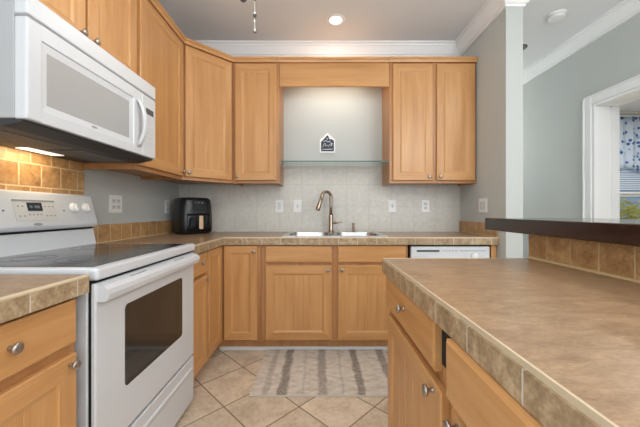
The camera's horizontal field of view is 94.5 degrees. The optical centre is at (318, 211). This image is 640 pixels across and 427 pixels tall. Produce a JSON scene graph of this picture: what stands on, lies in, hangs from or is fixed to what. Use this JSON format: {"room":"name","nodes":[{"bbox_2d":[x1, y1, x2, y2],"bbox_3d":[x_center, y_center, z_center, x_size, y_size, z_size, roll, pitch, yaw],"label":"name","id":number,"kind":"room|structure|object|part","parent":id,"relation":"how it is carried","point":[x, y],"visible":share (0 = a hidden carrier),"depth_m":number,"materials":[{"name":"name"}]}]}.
{"room":"kitchen","nodes":[
{"label":"kitchen","id":0,"kind":"room"},
{"bbox_2d":[84,169,178,224],"bbox_3d":[-1.445,-0.257,0.150,0.150,2.743,5.800,0,0,0],"label":"wall","id":1,"kind":"structure","parent":0,"point":[142,200],"depth_m":2.14,"materials":[{"name":"grey paint"}]},
{"bbox_2d":[0,146,83,194],"bbox_3d":[-1.365,-0.058,1.083,0.009,0.515,1.265,0,0,0],"label":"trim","id":2,"kind":"structure","parent":1,"relation":"attached to","point":[20,170],"depth_m":1.44,"materials":[{"name":"brown tile"}]},
{"bbox_2d":[39,0,136,73],"bbox_3d":[-1.194,-1.030,1.335,0.352,0.626,0.756,0,0,0],"label":"upper cabinet","id":3,"kind":"object","parent":1,"relation":"attached to","point":[110,24],"visible":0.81,"depth_m":1.47,"materials":[{"name":"brown wood"}]},
{"bbox_3d":[-1.054,-1.012,1.150,0.020,0.555,0.356,0,0,0],"label":"door","id":4,"kind":"part","parent":3,"relation":"part of","materials":[{"name":"brown wood"}]},
{"bbox_2d":[0,0,154,162],"bbox_3d":[-1.129,-0.493,1.335,0.461,0.439,0.756,0,0,0],"label":"microwave","id":5,"kind":"object","parent":3,"relation":"attached to","point":[63,96],"visible":1,"depth_m":1.14,"materials":[{"name":"white metal"}]},
{"bbox_3d":[-0.966,-0.467,1.271,0.042,0.334,0.628,0,0,0],"label":"door","id":6,"kind":"part","parent":5,"relation":"part of","materials":[{"name":"white plastic"}]},
{"bbox_3d":[-0.926,-0.463,1.548,0.054,0.255,0.032,0,0,0],"label":"handle","id":7,"kind":"part","parent":5,"relation":"part of","materials":[{"name":"white plastic"}]},
{"bbox_3d":[-0.967,-0.467,1.650,0.041,0.334,0.126,0,0,0],"label":"control panel","id":8,"kind":"part","parent":5,"relation":"part of","materials":[{"name":"white plastic"}]},
{"bbox_3d":[-1.032,-0.787,1.300,0.026,0.028,0.028,0,0,0],"label":"knob","id":9,"kind":"part","parent":3,"relation":"part of","materials":[{"name":"silver metal"}]},
{"bbox_3d":[-1.032,-0.785,1.372,0.026,0.028,0.028,0,0,0],"label":"knob","id":10,"kind":"part","parent":3,"relation":"part of","materials":[{"name":"silver metal"}]},
{"bbox_3d":[-1.054,-1.012,1.521,0.020,0.555,0.358,0,0,0],"label":"door","id":11,"kind":"part","parent":3,"relation":"part of","materials":[{"name":"brown wood"}]},
{"bbox_2d":[109,195,121,212],"bbox_3d":[-1.365,-0.048,1.990,0.008,0.120,0.123,0,0,0],"label":"outlet plate","id":12,"kind":"object","parent":1,"relation":"attached to","point":[115,201],"visible":1,"depth_m":1.98,"materials":[{"name":"white plastic"}]},
{"bbox_2d":[92,220,173,242],"bbox_3d":[-1.365,0.142,2.309,0.010,0.115,1.184,0,0,0],"label":"backsplash","id":13,"kind":"structure","parent":1,"relation":"attached to","point":[105,233],"depth_m":2.12,"materials":[{"name":"brown tile"}]},
{"bbox_2d":[84,0,185,179],"bbox_3d":[-1.194,-0.794,2.007,0.352,1.098,0.580,0,0,0],"label":"upper cabinet","id":14,"kind":"object","parent":1,"relation":"attached to","point":[160,41],"visible":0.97,"depth_m":1.99,"materials":[{"name":"brown wood"}]},
{"bbox_3d":[-1.054,-0.780,2.009,0.020,1.020,0.547,0,0,0],"label":"door","id":15,"kind":"part","parent":14,"relation":"part of","materials":[{"name":"brown wood"}]},
{"bbox_3d":[-1.046,-1.323,2.007,0.037,0.040,0.580,0,0,0],"label":"trim","id":16,"kind":"part","parent":14,"relation":"part of","materials":[{"name":"brown wood"}]},
{"bbox_2d":[165,200,169,212],"bbox_3d":[-1.365,-0.040,2.665,0.008,0.120,0.078,0,0,0],"label":"outlet plate","id":17,"kind":"object","parent":1,"relation":"attached to","point":[167,202],"visible":1,"depth_m":2.66,"materials":[{"name":"white plastic"}]},
{"bbox_2d":[174,350,387,426],"bbox_3d":[2.525,1.165,1.175,8.150,0.100,7.850,0,0,0],"label":"floor","id":18,"kind":"structure","parent":0,"point":[222,387],"depth_m":1.69,"materials":[{"name":"tile"}]},
{"bbox_2d":[0,298,80,426],"bbox_3d":[-1.044,0.686,0.704,0.652,0.858,0.447,0,0,0],"label":"base cabinet","id":19,"kind":"object","parent":18,"relation":"on","point":[39,364],"visible":0.98,"depth_m":0.79,"materials":[{"name":"brown wood"}]},
{"bbox_3d":[-0.732,0.330,0.712,0.026,0.028,0.028,0,0,0],"label":"knob","id":20,"kind":"part","parent":19,"relation":"part of","materials":[{"name":"silver metal"}]},
{"bbox_3d":[-0.754,0.336,0.712,0.020,0.132,0.400,0,0,0],"label":"drawer","id":21,"kind":"part","parent":19,"relation":"part of","materials":[{"name":"brown wood"}]},
{"bbox_3d":[-0.754,0.717,0.712,0.020,0.567,0.400,0,0,0],"label":"door","id":22,"kind":"part","parent":19,"relation":"part of","materials":[{"name":"brown wood"}]},
{"bbox_2d":[0,274,88,323],"bbox_3d":[-1.049,0.228,0.705,0.640,0.058,0.470,0,0,0],"label":"countertop","id":23,"kind":"structure","parent":19,"relation":"on","point":[20,294],"depth_m":0.81,"materials":[{"name":"brown stone"}]},
{"bbox_3d":[-0.732,0.460,0.885,0.026,0.028,0.028,0,0,0],"label":"knob","id":24,"kind":"part","parent":19,"relation":"part of","materials":[{"name":"silver metal"}]},
{"bbox_2d":[0,189,199,426],"bbox_3d":[-1.023,0.511,1.335,0.674,1.207,0.756,0,0,0],"label":"stove","id":25,"kind":"object","parent":18,"relation":"on","point":[133,345],"visible":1,"depth_m":1.24,"materials":[{"name":"white metal"}]},
{"bbox_3d":[-1.296,-0.003,1.358,0.025,0.091,0.200,0,0,0],"label":"control panel","id":26,"kind":"part","parent":25,"relation":"part of","materials":[{"name":"grey plastic"}]},
{"bbox_3d":[-1.293,-0.018,1.568,0.029,0.054,0.056,0,0,0],"label":"knob","id":27,"kind":"part","parent":25,"relation":"part of","materials":[{"name":"white plastic"}]},
{"bbox_3d":[-1.293,-0.018,1.648,0.029,0.054,0.056,0,0,0],"label":"knob","id":28,"kind":"part","parent":25,"relation":"part of","materials":[{"name":"white plastic"}]},
{"bbox_2d":[0,243,194,280],"bbox_3d":[-1.016,0.205,1.335,0.599,0.043,0.756,0,0,0],"label":"cooktop","id":29,"kind":"object","parent":25,"relation":"in","point":[102,261],"depth_m":1.20,"materials":[{"name":"grey glass"}]},
{"bbox_3d":[-0.733,0.529,1.335,0.017,0.584,0.752,0,0,0],"label":"oven door","id":30,"kind":"part","parent":25,"relation":"part of","materials":[{"name":"white metal"}]},
{"bbox_3d":[-0.706,0.269,1.335,0.038,0.057,0.736,0,0,0],"label":"handle","id":31,"kind":"part","parent":25,"relation":"part of","materials":[{"name":"white metal"}]},
{"bbox_3d":[-0.729,0.957,1.335,0.024,0.247,0.752,0,0,0],"label":"storage drawer","id":32,"kind":"part","parent":25,"relation":"part of","materials":[{"name":"white metal"}]},
{"bbox_2d":[191,252,210,378],"bbox_3d":[-1.044,0.686,1.859,0.652,0.858,0.274,0,0,0],"label":"base cabinet","id":33,"kind":"object","parent":18,"relation":"on","point":[200,279],"visible":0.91,"depth_m":1.86,"materials":[{"name":"brown wood"}]},
{"bbox_3d":[-0.754,0.713,1.859,0.020,0.575,0.238,0,0,0],"label":"door","id":34,"kind":"part","parent":33,"relation":"part of","materials":[{"name":"brown wood"}]},
{"bbox_3d":[-0.754,0.336,1.859,0.020,0.132,0.238,0,0,0],"label":"drawer","id":35,"kind":"part","parent":33,"relation":"part of","materials":[{"name":"brown wood"}]},
{"bbox_2d":[205,245,262,358],"bbox_3d":[-0.909,0.686,2.453,0.915,0.858,0.909,0,0,0],"label":"base cabinet","id":36,"kind":"object","parent":18,"relation":"on","point":[234,271],"visible":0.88,"depth_m":2.29,"materials":[{"name":"brown wood"}]},
{"bbox_3d":[-0.754,0.633,2.149,0.020,0.733,0.274,0,0,0],"label":"door","id":37,"kind":"part","parent":36,"relation":"part of","materials":[{"name":"brown wood"}]},
{"bbox_3d":[-0.608,0.633,2.300,0.260,0.733,0.020,0,0,0],"label":"door","id":38,"kind":"part","parent":36,"relation":"part of","materials":[{"name":"brown wood"}]},
{"bbox_2d":[106,232,498,253],"bbox_3d":[0.006,0.228,2.310,2.751,0.058,1.184,0,0,0],"label":"countertop","id":39,"kind":"structure","parent":36,"relation":"on","point":[203,242],"depth_m":2.27,"materials":[{"name":"brown stone"}]},
{"bbox_2d":[172,197,211,234],"bbox_3d":[-1.132,0.041,2.662,0.294,0.318,0.352,0,0,-45],"label":"air fryer","id":40,"kind":"object","parent":39,"relation":"on","point":[190,215],"visible":1,"depth_m":2.54,"materials":[{"name":"black plastic"}]},
{"bbox_3d":[-1.047,-0.045,2.577,0.110,0.080,0.018,0,0,-45],"label":"touch panel","id":41,"kind":"part","parent":40,"relation":"part of","materials":[{"name":"black plastic"}]},
{"bbox_2d":[187,214,210,230],"bbox_3d":[-1.040,0.096,2.570,0.201,0.148,0.015,0,0,-45],"label":"basket","id":42,"kind":"object","parent":40,"relation":"on","point":[192,219],"depth_m":2.55,"materials":[{"name":"black plastic"}]},
{"bbox_3d":[-1.010,0.097,2.540,0.033,0.114,0.006,0,0,-45],"label":"handle","id":43,"kind":"part","parent":40,"relation":"part of","materials":[{"name":"gold metal"}]},
{"bbox_2d":[316,190,341,231],"bbox_3d":[0.083,-0.001,2.777,0.267,0.393,0.088,0,0,-23],"label":"faucet","id":44,"kind":"object","parent":39,"relation":"on","point":[318,207],"visible":1,"depth_m":2.79,"materials":[{"name":"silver metal"}]},
{"bbox_3d":[0.066,-0.076,2.769,0.147,0.243,0.029,0,0,-37],"label":"spout","id":45,"kind":"part","parent":44,"relation":"part of","materials":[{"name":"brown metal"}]},
{"bbox_2d":[282,232,387,236],"bbox_3d":[0.128,0.290,2.592,0.837,0.189,0.526,0,0,0],"label":"sink","id":46,"kind":"object","parent":39,"relation":"in","point":[288,234],"visible":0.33,"depth_m":2.73,"materials":[{"name":"silver metal"}]},
{"bbox_3d":[-0.071,0.291,2.560,0.359,0.189,0.390,0,0,0],"label":"bowl","id":47,"kind":"part","parent":46,"relation":"part of","materials":[{"name":"silver metal"}]},
{"bbox_3d":[0.327,0.291,2.560,0.358,0.189,0.390,0,0,0],"label":"bowl","id":48,"kind":"part","parent":46,"relation":"part of","materials":[{"name":"silver metal"}]},
{"bbox_2d":[219,346,387,349],"bbox_3d":[-0.053,1.101,2.379,1.493,0.028,0.014,0,0,0],"label":"trim","id":49,"kind":"structure","parent":18,"relation":"on","point":[220,347],"depth_m":2.37,"materials":[{"name":"white paint"}]},
{"bbox_2d":[248,350,387,396],"bbox_3d":[0.054,1.110,2.071,0.955,0.008,0.594,0,0,0],"label":"rug","id":50,"kind":"object","parent":18,"relation":"on","point":[281,373],"visible":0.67,"depth_m":2.00,"materials":[{"name":"beige fabric"}]},
{"bbox_2d":[261,245,407,345],"bbox_3d":[0.121,0.686,2.585,1.143,0.858,0.644,0,0,0],"label":"base cabinet","id":51,"kind":"object","parent":18,"relation":"on","point":[312,295],"visible":0.89,"depth_m":2.30,"materials":[{"name":"brown wood"}]},
{"bbox_3d":[-0.158,0.332,2.300,0.514,0.130,0.020,0,0,0],"label":"false drawer","id":52,"kind":"part","parent":51,"relation":"part of","materials":[{"name":"brown wood"}]},
{"bbox_3d":[-0.158,0.711,2.300,0.514,0.579,0.020,0,0,0],"label":"door","id":53,"kind":"part","parent":51,"relation":"part of","materials":[{"name":"brown wood"}]},
{"bbox_3d":[0.409,0.711,2.300,0.526,0.579,0.020,0,0,0],"label":"door","id":54,"kind":"part","parent":51,"relation":"part of","materials":[{"name":"brown wood"}]},
{"bbox_3d":[0.409,0.332,2.300,0.526,0.130,0.020,0,0,0],"label":"false drawer","id":55,"kind":"part","parent":51,"relation":"part of","materials":[{"name":"brown wood"}]},
{"bbox_2d":[386,276,448,426],"bbox_3d":[0.570,0.686,0.961,0.640,0.858,0.574,0,0,0],"label":"base cabinet","id":56,"kind":"object","parent":18,"relation":"on","point":[417,397],"visible":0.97,"depth_m":0.88,"materials":[{"name":"brown wood"}]},
{"bbox_3d":[0.264,0.317,0.962,0.027,0.028,0.028,0,0,0],"label":"knob","id":57,"kind":"part","parent":56,"relation":"part of","materials":[{"name":"silver metal"}]},
{"bbox_3d":[0.286,0.326,0.974,0.020,0.122,0.517,0,0,0],"label":"drawer","id":58,"kind":"part","parent":56,"relation":"part of","materials":[{"name":"brown wood"}]},
{"bbox_3d":[0.264,0.433,0.716,0.027,0.028,0.028,0,0,0],"label":"knob","id":59,"kind":"part","parent":56,"relation":"part of","materials":[{"name":"silver metal"}]},
{"bbox_2d":[408,245,489,257],"bbox_3d":[1.016,0.689,2.571,0.608,0.852,0.618,0,0,0],"label":"dishwasher","id":60,"kind":"object","parent":18,"relation":"on","point":[414,251],"visible":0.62,"depth_m":2.29,"materials":[{"name":"white"}]},
{"bbox_2d":[487,245,496,257],"bbox_3d":[1.358,0.686,2.604,0.044,0.858,0.612,0,0,0],"label":"end panel","id":61,"kind":"object","parent":18,"relation":"on","point":[493,248],"visible":0.02,"depth_m":2.30,"materials":[{"name":"brown wood"}]},
{"bbox_2d":[442,329,543,426],"bbox_3d":[0.560,0.686,0.366,0.660,0.858,0.693,0,0,0],"label":"base cabinet","id":62,"kind":"object","parent":18,"relation":"on","point":[476,399],"visible":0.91,"depth_m":0.50,"materials":[{"name":"brown wood"}]},
{"bbox_3d":[0.264,0.433,0.592,0.027,0.028,0.028,0,0,0],"label":"knob","id":63,"kind":"part","parent":62,"relation":"part of","materials":[{"name":"silver metal"}]},
{"bbox_3d":[0.286,0.705,0.482,0.020,0.591,0.275,0,0,0],"label":"door","id":64,"kind":"part","parent":62,"relation":"part of","materials":[{"name":"brown wood"}]},
{"bbox_2d":[382,258,639,426],"bbox_3d":[0.639,0.228,0.606,0.741,0.058,1.312,0,0,0],"label":"countertop","id":65,"kind":"structure","parent":62,"relation":"on","point":[562,341],"depth_m":0.52,"materials":[{"name":"brown stone"}]},
{"bbox_2d":[284,87,381,160],"bbox_3d":[0.006,-0.257,2.980,2.753,2.743,0.140,0,0,0],"label":"wall","id":66,"kind":"structure","parent":0,"point":[352,116],"depth_m":2.91,"materials":[{"name":"grey paint"}]},
{"bbox_2d":[161,37,232,183],"bbox_3d":[-1.052,-0.794,2.592,0.636,1.098,0.636,0,0,0],"label":"upper cabinet","id":67,"kind":"object","parent":66,"relation":"attached to","point":[207,71],"visible":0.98,"depth_m":2.43,"materials":[{"name":"brown wood"}]},
{"bbox_3d":[-0.899,-1.323,2.439,0.431,0.040,0.037,0,0,-45],"label":"trim","id":68,"kind":"part","parent":67,"relation":"part of","materials":[{"name":"brown wood"}]},
{"bbox_3d":[-0.905,-0.780,2.445,0.395,1.020,0.020,0,0,-45],"label":"door","id":69,"kind":"part","parent":67,"relation":"part of","materials":[{"name":"brown wood"}]},
{"bbox_2d":[233,56,283,185],"bbox_3d":[-0.553,-0.794,2.734,0.410,1.098,0.352,0,0,0],"label":"upper cabinet","id":70,"kind":"object","parent":66,"relation":"attached to","point":[258,96],"visible":0.98,"depth_m":2.59,"materials":[{"name":"brown wood"}]},
{"bbox_3d":[-0.553,-1.323,2.587,0.410,0.040,0.037,0,0,0],"label":"trim","id":71,"kind":"part","parent":70,"relation":"part of","materials":[{"name":"brown wood"}]},
{"bbox_2d":[275,200,282,211],"bbox_3d":[-0.388,-0.051,2.897,0.078,0.120,0.009,0,0,0],"label":"outlet plate","id":72,"kind":"object","parent":66,"relation":"attached to","point":[278,203],"visible":1,"depth_m":2.90,"materials":[{"name":"white plastic"}]},
{"bbox_2d":[293,200,300,211],"bbox_3d":[-0.211,-0.051,2.893,0.078,0.120,0.018,0,0,0],"label":"switch plate","id":73,"kind":"object","parent":66,"relation":"attached to","point":[296,203],"visible":1,"depth_m":2.90,"materials":[{"name":"white plastic"}]},
{"bbox_2d":[179,167,459,231],"bbox_3d":[0.006,-0.117,2.906,2.753,0.633,0.008,0,0,0],"label":"backsplash","id":74,"kind":"structure","parent":66,"relation":"attached to","point":[359,197],"depth_m":2.90,"materials":[{"name":"tile"}]},
{"bbox_2d":[320,133,334,152],"bbox_3d":[0.083,-0.671,2.901,0.152,0.196,0.016,0,0,0],"label":"sign","id":75,"kind":"object","parent":66,"relation":"attached to","point":[327,142],"visible":1,"depth_m":2.90,"materials":[{"name":"white"}]},
{"bbox_2d":[321,135,333,150],"bbox_3d":[0.083,-0.666,2.897,0.126,0.158,0.001,0,0,0],"label":"print","id":76,"kind":"object","parent":75,"relation":"attached to","point":[327,141],"depth_m":2.90,"materials":[{"name":"black"}]},
{"bbox_2d":[280,161,388,166],"bbox_3d":[0.136,-0.437,2.760,0.967,0.018,0.295,0,0,0],"label":"glass shelf","id":77,"kind":"object","parent":66,"relation":"attached to","point":[284,163],"visible":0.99,"depth_m":2.71,"materials":[{"name":"white"}]},
{"bbox_2d":[388,200,395,211],"bbox_3d":[0.717,-0.051,2.893,0.078,0.120,0.018,0,0,0],"label":"switch plate","id":78,"kind":"object","parent":66,"relation":"attached to","point":[391,203],"visible":1,"depth_m":2.90,"materials":[{"name":"white plastic"}]},
{"bbox_2d":[421,200,428,211],"bbox_3d":[1.042,-0.051,2.897,0.078,0.120,0.008,0,0,0],"label":"outlet plate","id":79,"kind":"object","parent":66,"relation":"attached to","point":[424,203],"visible":1,"depth_m":2.90,"materials":[{"name":"white plastic"}]},
{"bbox_2d":[382,56,477,185],"bbox_3d":[1.000,-0.794,2.734,0.761,1.098,0.352,0,0,0],"label":"upper cabinet","id":80,"kind":"object","parent":66,"relation":"attached to","point":[429,102],"visible":1,"depth_m":2.59,"materials":[{"name":"brown wood"}]},
{"bbox_2d":[279,57,389,86],"bbox_3d":[0.136,-1.220,2.740,0.964,0.245,0.340,0,0,0],"label":"valance board","id":81,"kind":"object","parent":80,"relation":"attached to","point":[294,71],"visible":1,"depth_m":2.61,"materials":[{"name":"brown wood"}]},
{"bbox_3d":[0.136,-1.323,2.588,0.964,0.040,0.037,0,0,0],"label":"trim","id":82,"kind":"part","parent":81,"relation":"part of","materials":[{"name":"brown wood"}]},
{"bbox_3d":[0.822,-0.780,2.595,0.347,1.020,0.020,0,0,0],"label":"door","id":83,"kind":"part","parent":80,"relation":"part of","materials":[{"name":"brown wood"}]},
{"bbox_3d":[1.000,-1.323,2.587,0.761,0.040,0.037,0,0,0],"label":"trim","id":84,"kind":"part","parent":80,"relation":"part of","materials":[{"name":"brown wood"}]},
{"bbox_3d":[1.198,-0.780,2.595,0.336,1.020,0.020,0,0,0],"label":"door","id":85,"kind":"part","parent":80,"relation":"part of","materials":[{"name":"brown wood"}]},
{"bbox_2d":[158,0,639,111],"bbox_3d":[2.525,-1.688,1.175,8.150,0.120,7.850,0,0,0],"label":"ceiling","id":86,"kind":"structure","parent":0,"point":[198,20],"depth_m":2.53,"materials":[{"name":"white paint"}]},
{"bbox_2d":[240,0,256,32],"bbox_3d":[-0.318,-1.187,1.203,1.036,0.882,0.985,0,0,0],"label":"ceiling fan","id":87,"kind":"object","parent":86,"relation":"hanging from","point":[243,1],"visible":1,"depth_m":1.24,"materials":[{"name":"silver metal"}]},
{"bbox_2d":[326,14,344,25],"bbox_3d":[0.143,-1.624,2.520,0.160,0.006,0.160,0,0,0],"label":"recessed light","id":88,"kind":"object","parent":86,"relation":"in","point":[334,19],"visible":1,"depth_m":2.51,"materials":[{"name":"white glass"}]},
{"bbox_2d":[546,9,566,22],"bbox_3d":[1.965,-1.607,2.450,0.140,0.043,0.140,0,0,0],"label":"smoke detector","id":89,"kind":"object","parent":86,"relation":"attached to","point":[558,15],"visible":1,"depth_m":2.42,"materials":[{"name":"white plastic"}]},
{"bbox_2d":[620,112,639,114],"bbox_3d":[4.548,-1.593,3.000,3.805,0.070,3.800,0,0,0],"label":"trim","id":90,"kind":"structure","parent":86,"relation":"attached to","point":[621,113],"depth_m":4.86,"materials":[{"name":"white paint"}]},
{"bbox_2d":[460,7,522,257],"bbox_3d":[1.446,-0.257,3.245,0.126,2.743,2.110,0,0,0],"label":"wall","id":91,"kind":"structure","parent":0,"point":[499,49],"depth_m":2.26,"materials":[{"name":"grey paint"}]},
{"bbox_2d":[196,0,529,56],"bbox_3d":[0.113,-1.569,0.800,2.965,0.118,6.800,0,0,0],"label":"trim","id":92,"kind":"structure","parent":91,"relation":"attached to","point":[491,9],"depth_m":2.85,"materials":[{"name":"white paint"}]},
{"bbox_2d":[459,221,497,236],"bbox_3d":[1.378,0.146,2.593,0.010,0.107,0.616,0,0,0],"label":"trim","id":93,"kind":"structure","parent":91,"relation":"attached to","point":[464,226],"depth_m":2.60,"materials":[{"name":"brown tile"}]},
{"bbox_2d":[479,198,486,212],"bbox_3d":[1.378,-0.048,2.490,0.009,0.120,0.123,0,0,0],"label":"outlet plate","id":94,"kind":"object","parent":91,"relation":"attached to","point":[483,201],"visible":1,"depth_m":2.48,"materials":[{"name":"white plastic"}]},
{"bbox_2d":[523,0,639,84],"bbox_3d":[1.974,-1.569,0.800,0.931,0.118,6.800,0,0,0],"label":"trim","id":95,"kind":"structure","parent":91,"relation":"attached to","point":[625,10],"depth_m":2.66,"materials":[{"name":"white paint"}]},
{"bbox_2d":[523,13,639,257],"bbox_3d":[2.542,-0.257,1.175,0.205,2.743,7.850,0,0,0],"label":"wall","id":96,"kind":"structure","parent":0,"point":[552,100],"depth_m":2.95,"materials":[{"name":"grey paint"}]},
{"bbox_2d":[582,74,639,218],"bbox_3d":[2.539,0.041,2.166,0.247,2.148,1.108,0,0,0],"label":"door frame","id":97,"kind":"structure","parent":96,"relation":"attached to","point":[601,109],"depth_m":2.61,"materials":[{"name":"white paint"}]},
{"bbox_3d":[0.959,0.603,0.378,0.121,1.025,1.757,0,0,0],"label":"wall","id":98,"kind":"structure","parent":0,"visible":0},
{"bbox_2d":[485,218,639,246],"bbox_3d":[1.030,0.061,0.465,0.460,0.057,1.930,0,0,0],"label":"bar","id":99,"kind":"object","parent":98,"relation":"on","point":[603,230],"visible":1,"depth_m":0.94,"materials":[{"name":"brown wood"}]},
{"bbox_2d":[529,235,639,282],"bbox_3d":[0.894,0.145,0.379,0.009,0.110,1.757,0,0,0],"label":"trim","id":100,"kind":"structure","parent":98,"relation":"attached to","point":[618,261],"depth_m":0.97,"materials":[{"name":"brown tile"}]},
{"bbox_3d":[4.548,-0.256,4.975,3.805,2.743,0.150,0,0,0],"label":"wall","id":101,"kind":"structure","parent":0,"visible":0},
{"bbox_2d":[620,168,639,218],"bbox_3d":[5.150,-0.340,4.930,1.440,1.870,0.160,0,0,0],"label":"window","id":102,"kind":"structure","parent":101,"relation":"in","point":[629,203],"depth_m":4.97,"materials":[{"name":"glass"}]},
{"bbox_2d":[620,169,639,193],"bbox_3d":[5.150,-0.735,4.909,1.180,0.890,0.034,0,0,0],"label":"window blind","id":103,"kind":"object","parent":102,"relation":"attached to","point":[621,187],"visible":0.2,"depth_m":4.91,"materials":[{"name":"white plastic"}]},
{"bbox_3d":[5.150,-0.305,4.909,1.176,0.030,0.028,0,0,0],"label":"rail","id":104,"kind":"part","parent":103,"relation":"part of","materials":[{"name":"white plastic"}]},
{"bbox_2d":[620,115,639,170],"bbox_3d":[5.150,-1.112,4.843,1.580,0.914,0.065,0,0,0],"label":"window valance","id":105,"kind":"object","parent":101,"relation":"attached to","point":[629,124],"visible":0.36,"depth_m":4.84,"materials":[{"name":"blue fabric"}]},
{"bbox_3d":[5.150,-1.557,4.840,1.580,0.023,0.023,0,0,0],"label":"rod","id":106,"kind":"part","parent":105,"relation":"part of","materials":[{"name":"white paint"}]}
]}

